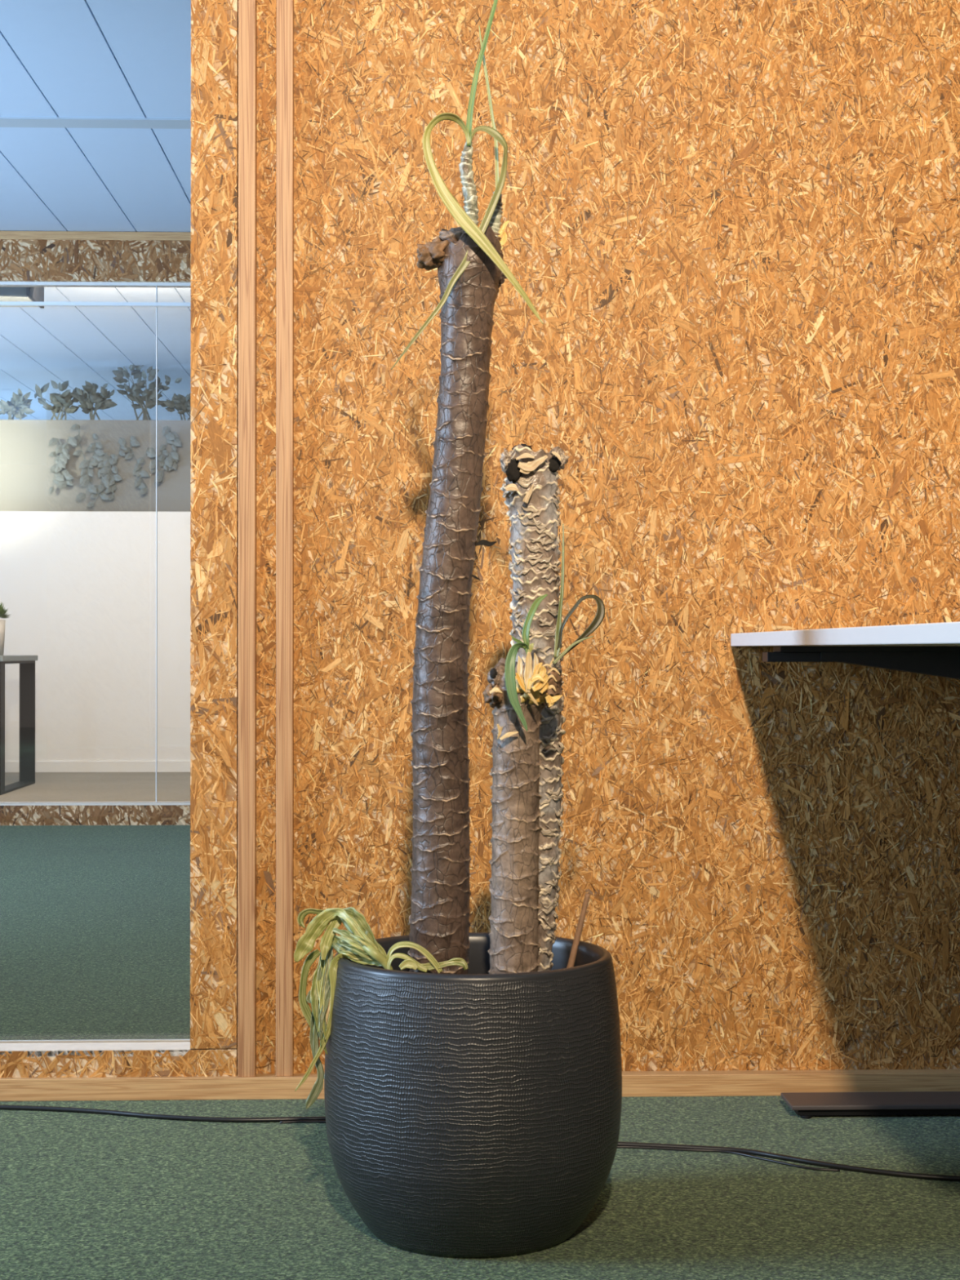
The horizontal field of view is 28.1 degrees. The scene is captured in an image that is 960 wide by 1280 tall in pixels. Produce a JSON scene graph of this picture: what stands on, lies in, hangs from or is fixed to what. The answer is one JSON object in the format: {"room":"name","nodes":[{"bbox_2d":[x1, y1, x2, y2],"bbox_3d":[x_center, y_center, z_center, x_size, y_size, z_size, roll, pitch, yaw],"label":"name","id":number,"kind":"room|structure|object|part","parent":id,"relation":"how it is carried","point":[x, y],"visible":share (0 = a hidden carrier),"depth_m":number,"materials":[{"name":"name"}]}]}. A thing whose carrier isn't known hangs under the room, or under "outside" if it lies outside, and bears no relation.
{"room":"office","nodes":[
{"label":"office","id":0,"kind":"room"},
{"bbox_2d":[0,619,5,655],"bbox_3d":[-2.352,-0.011,9.363,0.074,0.175,0.074,0,0,-2],"label":"pot","id":1,"kind":"object","parent":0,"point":[2,622],"depth_m":9.34,"materials":[{"name":"grey ceramic"}]},
{"bbox_2d":[0,511,190,761],"bbox_3d":[-2.086,0.011,11.032,8.500,1.490,0.120,0,0,-2],"label":"wall","id":2,"kind":"structure","parent":0,"point":[77,589],"depth_m":10.97,"materials":[{"name":"white paint"}]},
{"bbox_2d":[0,419,191,511],"bbox_3d":[-2.094,-0.958,11.297,8.500,0.630,0.360,0,0,-2],"label":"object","id":3,"kind":"structure","parent":2,"relation":"attached to","point":[26,478],"depth_m":11.11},
{"bbox_2d":[0,388,35,419],"bbox_3d":[-2.744,-1.381,11.289,0.193,0.206,0.373,0,0,-40],"label":"leafy plant","id":4,"kind":"object","parent":3,"relation":"on","point":[18,405],"visible":0.98,"depth_m":11.23,"materials":[{"name":"green plant"}]},
{"bbox_3d":[-2.740,-1.343,11.294,0.107,0.130,0.253,0,0,-43],"label":"stem","id":5,"kind":"part","parent":4,"relation":"part of","materials":[{"name":"green plant"}]},
{"bbox_2d":[34,380,80,419],"bbox_3d":[-2.452,-1.399,11.254,0.308,0.241,0.185,0,0,-18],"label":"leafy plant","id":6,"kind":"object","parent":3,"relation":"on","point":[60,401],"visible":0.98,"depth_m":11.23,"materials":[{"name":"green plant"}]},
{"bbox_3d":[-2.482,-1.362,11.245,0.180,0.168,0.099,0,0,11],"label":"stem","id":7,"kind":"part","parent":6,"relation":"part of","materials":[{"name":"green plant"}]},
{"bbox_2d":[48,423,104,500],"bbox_3d":[-2.323,-1.026,11.064,0.329,0.442,0.050,0,0,-2],"label":"trailing plant","id":8,"kind":"object","parent":3,"relation":"attached to","point":[60,460],"visible":1,"depth_m":11.06,"materials":[{"name":"green plant"}]},
{"bbox_3d":[-2.337,-1.040,11.072,0.254,0.394,0.034,0,0,-2],"label":"stem","id":9,"kind":"part","parent":8,"relation":"part of","materials":[{"name":"green plant"}]},
{"bbox_2d":[70,380,117,419],"bbox_3d":[-2.258,-1.398,11.279,0.264,0.240,0.278,0,0,-2],"label":"leafy plant","id":10,"kind":"object","parent":3,"relation":"on","point":[89,396],"visible":0.98,"depth_m":11.24,"materials":[{"name":"green plant"}]},
{"bbox_3d":[-2.244,-1.372,11.283,0.145,0.188,0.142,0,0,-2],"label":"stem","id":11,"kind":"part","parent":10,"relation":"part of","materials":[{"name":"green plant"}]},
{"bbox_2d":[86,433,155,507],"bbox_3d":[-2.064,-0.977,11.072,0.404,0.429,0.050,0,0,-2],"label":"trailing plant","id":12,"kind":"object","parent":3,"relation":"attached to","point":[108,480],"visible":1,"depth_m":11.07,"materials":[{"name":"green plant"}]},
{"bbox_2d":[111,364,182,420],"bbox_3d":[-1.964,-1.477,11.304,0.427,0.399,0.197,0,0,-2],"label":"leafy plant","id":13,"kind":"object","parent":3,"relation":"on","point":[148,396],"visible":0.93,"depth_m":11.28,"materials":[{"name":"green plant"}]},
{"bbox_3d":[-1.951,-1.433,11.321,0.279,0.310,0.152,0,0,-2],"label":"stem","id":14,"kind":"part","parent":13,"relation":"part of","materials":[{"name":"green plant"}]},
{"bbox_2d":[149,425,181,485],"bbox_3d":[-1.814,-1.062,11.081,0.183,0.350,0.050,0,0,-2],"label":"trailing plant","id":15,"kind":"object","parent":3,"relation":"attached to","point":[169,463],"visible":0.94,"depth_m":11.08,"materials":[{"name":"green plant"}]},
{"bbox_3d":[-1.816,-1.091,11.089,0.116,0.293,0.032,0,0,-2],"label":"stem","id":16,"kind":"part","parent":15,"relation":"part of","materials":[{"name":"green plant"}]},
{"bbox_2d":[159,392,191,420],"bbox_3d":[-1.722,-1.369,11.299,0.330,0.182,0.284,0,0,-2],"label":"leafy plant","id":17,"kind":"object","parent":3,"relation":"on","point":[180,402],"visible":0.53,"depth_m":11.24,"materials":[{"name":"green plant"}]},
{"bbox_3d":[-1.730,-1.345,11.294,0.208,0.133,0.166,0,0,-2],"label":"stem","id":18,"kind":"part","parent":17,"relation":"part of","materials":[{"name":"green plant"}]},
{"bbox_2d":[4,761,190,772],"bbox_3d":[-2.084,0.724,10.961,8.500,0.060,0.015,0,0,-2],"label":"baseboard","id":19,"kind":"structure","parent":2,"relation":"attached to","point":[10,766],"depth_m":10.95,"materials":[{"name":"white paint"}]},
{"bbox_2d":[0,772,190,801],"bbox_3d":[-2.083,0.753,10.928,10.500,0.001,6.480,0,0,-2],"label":"floor","id":20,"kind":"structure","parent":0,"point":[48,786],"depth_m":9.74,"materials":[{"name":"beige carpet"}]},
{"bbox_2d":[0,655,37,795],"bbox_3d":[-2.955,0.412,9.603,1.312,0.669,0.840,0,0,-2],"label":"side table","id":21,"kind":"object","parent":20,"relation":"on","point":[27,663],"visible":1,"depth_m":10.02,"materials":[{"name":"metal"}]},
{"bbox_2d":[0,602,10,655],"bbox_3d":[-2.353,-0.057,9.363,0.130,0.266,0.156,0,0,33],"label":"potted succulent","id":22,"kind":"object","parent":21,"relation":"on","point":[2,611],"visible":0.98,"depth_m":9.35,"materials":[{"name":"grey ceramic"}]},
{"bbox_2d":[0,0,191,420],"bbox_3d":[-0.911,-1.647,6.013,8.474,0.015,16.000,0,0,-2],"label":"ceiling","id":23,"kind":"structure","parent":0,"point":[60,58],"depth_m":6.71,"materials":[{"name":"metal"}]},
{"bbox_2d":[0,286,44,308],"bbox_3d":[-2.267,-1.564,8.523,0.600,0.126,0.310,0,0,-2],"label":"ceiling light","id":24,"kind":"object","parent":23,"relation":"attached to","point":[25,294],"depth_m":8.44,"materials":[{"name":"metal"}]},
{"bbox_3d":[-1.975,-1.564,8.532,0.015,0.126,0.310,0,0,-2],"label":"panel","id":25,"kind":"part","parent":24,"relation":"part of","materials":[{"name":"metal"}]},
{"bbox_2d":[0,115,191,128],"bbox_3d":[-0.985,-1.644,6.081,8.400,0.022,0.100,0,0,-2],"label":"trim","id":26,"kind":"structure","parent":23,"relation":"attached to","point":[5,122],"depth_m":6.06,"materials":[{"name":"white metal"}]},
{"bbox_2d":[0,231,191,240],"bbox_3d":[-1.984,-1.613,7.696,6.500,0.033,0.100,0,0,-2],"label":"trim","id":27,"kind":"structure","parent":23,"relation":"attached to","point":[7,235],"depth_m":7.66,"materials":[{"name":"brown wood"}]},
{"bbox_2d":[0,825,959,1279],"bbox_3d":[-0.837,0.714,2.862,8.500,0.001,9.720,0,0,-2],"label":"floor","id":28,"kind":"structure","parent":0,"point":[95,920],"depth_m":2.57,"materials":[{"name":"green carpet"}]},
{"bbox_2d":[0,804,190,825],"bbox_3d":[-1.984,0.699,7.684,6.500,0.080,0.092,0,0,-2],"label":"trim","id":29,"kind":"structure","parent":28,"relation":"on","point":[108,815],"depth_m":7.65,"materials":[{"name":"brown wood"}]},
{"bbox_2d":[0,800,190,805],"bbox_3d":[-1.984,0.655,7.685,6.500,0.008,0.098,0,0,-2],"label":"trim","id":30,"kind":"structure","parent":29,"relation":"on","point":[166,802],"depth_m":7.66,"materials":[{"name":"white metal"}]},
{"bbox_2d":[0,239,191,802],"bbox_3d":[-1.984,-0.473,7.690,6.500,2.247,0.092,0,0,-2],"label":"frame","id":31,"kind":"structure","parent":30,"relation":"on","point":[42,284],"depth_m":7.67,"materials":[{"name":"wood"}]},
{"bbox_3d":[-3.267,-0.385,7.651,3.934,2.072,0.010,0,0,-2],"label":"glass","id":32,"kind":"part","parent":31,"relation":"part of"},
{"bbox_3d":[-0.017,-0.385,7.750,2.562,2.072,0.010,0,0,-2],"label":"glass","id":33,"kind":"part","parent":31,"relation":"part of","materials":[{"name":"clear glass"}]},
{"bbox_2d":[324,932,622,1257],"bbox_3d":[-0.008,0.545,2.328,0.360,0.334,0.360,0,0,-2],"label":"plant pot","id":34,"kind":"object","parent":28,"relation":"on","point":[477,1113],"visible":0.94,"depth_m":2.18,"materials":[{"name":"ceramic"}]},
{"bbox_2d":[293,906,468,1108],"bbox_3d":[-0.120,0.439,2.267,0.212,0.243,0.048,0,0,17],"label":"leaves","id":35,"kind":"object","parent":34,"relation":"in","point":[357,944],"visible":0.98,"depth_m":2.28,"materials":[{"name":"green plant"}]},
{"bbox_3d":[-0.141,0.358,2.271,0.088,0.065,0.023,0,0,39],"label":"stem","id":36,"kind":"part","parent":35,"relation":"part of","materials":[{"name":"green plant"}]},
{"bbox_2d":[391,0,543,973],"bbox_3d":[-0.016,-0.173,2.321,0.183,1.285,0.106,0,0,-2],"label":"plant","id":37,"kind":"object","parent":34,"relation":"on","point":[468,258],"visible":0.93,"depth_m":2.30,"materials":[{"name":"brown plant"}]},
{"bbox_2d":[499,444,569,971],"bbox_3d":[0.067,0.113,2.395,0.086,0.714,0.081,0,0,-5],"label":"plant","id":38,"kind":"object","parent":34,"relation":"on","point":[531,490],"visible":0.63,"depth_m":2.37,"materials":[{"name":"brown plant"}]},
{"bbox_2d":[482,524,604,973],"bbox_3d":[0.075,0.182,2.274,0.143,0.575,0.102,0,0,-2],"label":"plant","id":39,"kind":"object","parent":34,"relation":"on","point":[517,694],"visible":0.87,"depth_m":2.26,"materials":[{"name":"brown plant"}]},
{"bbox_3d":[0.060,0.056,2.263,0.053,0.047,0.040,0,0,-2],"label":"crown","id":40,"kind":"part","parent":39,"relation":"part of","materials":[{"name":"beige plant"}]},
{"bbox_2d":[566,893,591,968],"bbox_3d":[0.116,0.399,2.413,0.046,0.162,0.008,0,0,-2],"label":"stake","id":41,"kind":"object","parent":34,"relation":"in","point":[572,957],"visible":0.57,"depth_m":2.41,"materials":[{"name":"brown wood"}]},
{"bbox_2d":[0,1105,959,1181],"bbox_3d":[-0.070,0.710,2.766,1.765,0.007,0.105,0,0,15],"label":"power cable","id":42,"kind":"object","parent":28,"relation":"on","point":[824,1164],"visible":0.68,"depth_m":2.70,"materials":[{"name":"black rubber"}]},
{"bbox_2d":[730,622,959,1119],"bbox_3d":[0.821,0.349,2.243,0.800,0.726,1.617,0,0,-2],"label":"desk","id":43,"kind":"object","parent":28,"relation":"on","point":[932,649],"visible":1,"depth_m":2.88,"materials":[{"name":"white laminate"}]},
{"bbox_2d":[236,0,959,1073],"bbox_3d":[-0.193,-0.534,3.077,4.600,2.500,0.102,0,0,-2],"label":"wall","id":44,"kind":"structure","parent":0,"point":[732,230],"depth_m":3.04,"materials":[{"name":"brown wood"}]},
{"bbox_2d":[0,1039,190,1057],"bbox_3d":[-1.148,-0.418,3.020,1.389,2.134,0.078,0,0,-2],"label":"trim","id":45,"kind":"structure","parent":44,"relation":"in","point":[114,1045],"depth_m":3.03,"materials":[{"name":"white paint"}]},
{"bbox_3d":[-1.147,-0.423,3.041,1.381,2.124,0.008,0,0,-2],"label":"glass","id":46,"kind":"part","parent":45,"relation":"part of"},
{"bbox_3d":[-1.148,-0.423,3.042,1.389,2.124,0.026,0,0,-2],"label":"frame","id":47,"kind":"part","parent":45,"relation":"part of","materials":[{"name":"metal"}]},
{"bbox_2d":[0,1047,237,1078],"bbox_3d":[-1.111,0.660,2.984,1.461,0.042,0.020,0,0,-2],"label":"trim","id":48,"kind":"structure","parent":44,"relation":"attached to","point":[210,1062],"depth_m":2.99,"materials":[{"name":"brown wood"}]},
{"bbox_2d":[190,0,238,1048],"bbox_3d":[-0.416,-0.423,3.011,0.072,2.122,0.020,0,0,-2],"label":"wall panel","id":49,"kind":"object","parent":44,"relation":"attached to","point":[214,356],"depth_m":3.00,"materials":[{"name":"brown wood"}]},
{"bbox_2d":[237,0,257,1076],"bbox_3d":[-0.364,-0.502,3.010,0.027,2.366,0.024,0,0,-2],"label":"trim","id":50,"kind":"structure","parent":44,"relation":"attached to","point":[247,9],"depth_m":3.00,"materials":[{"name":"brown wood"}]},
{"bbox_2d":[275,0,293,1076],"bbox_3d":[-0.306,-0.502,3.013,0.026,2.366,0.022,0,0,-2],"label":"trim","id":51,"kind":"structure","parent":44,"relation":"attached to","point":[285,8],"depth_m":3.00,"materials":[{"name":"brown wood"}]},
{"bbox_2d":[0,1069,959,1101],"bbox_3d":[-0.192,0.698,3.007,4.600,0.034,0.030,0,0,-2],"label":"baseboard","id":52,"kind":"structure","parent":44,"relation":"attached to","point":[722,1082],"depth_m":3.00,"materials":[{"name":"brown wood"}]}
]}

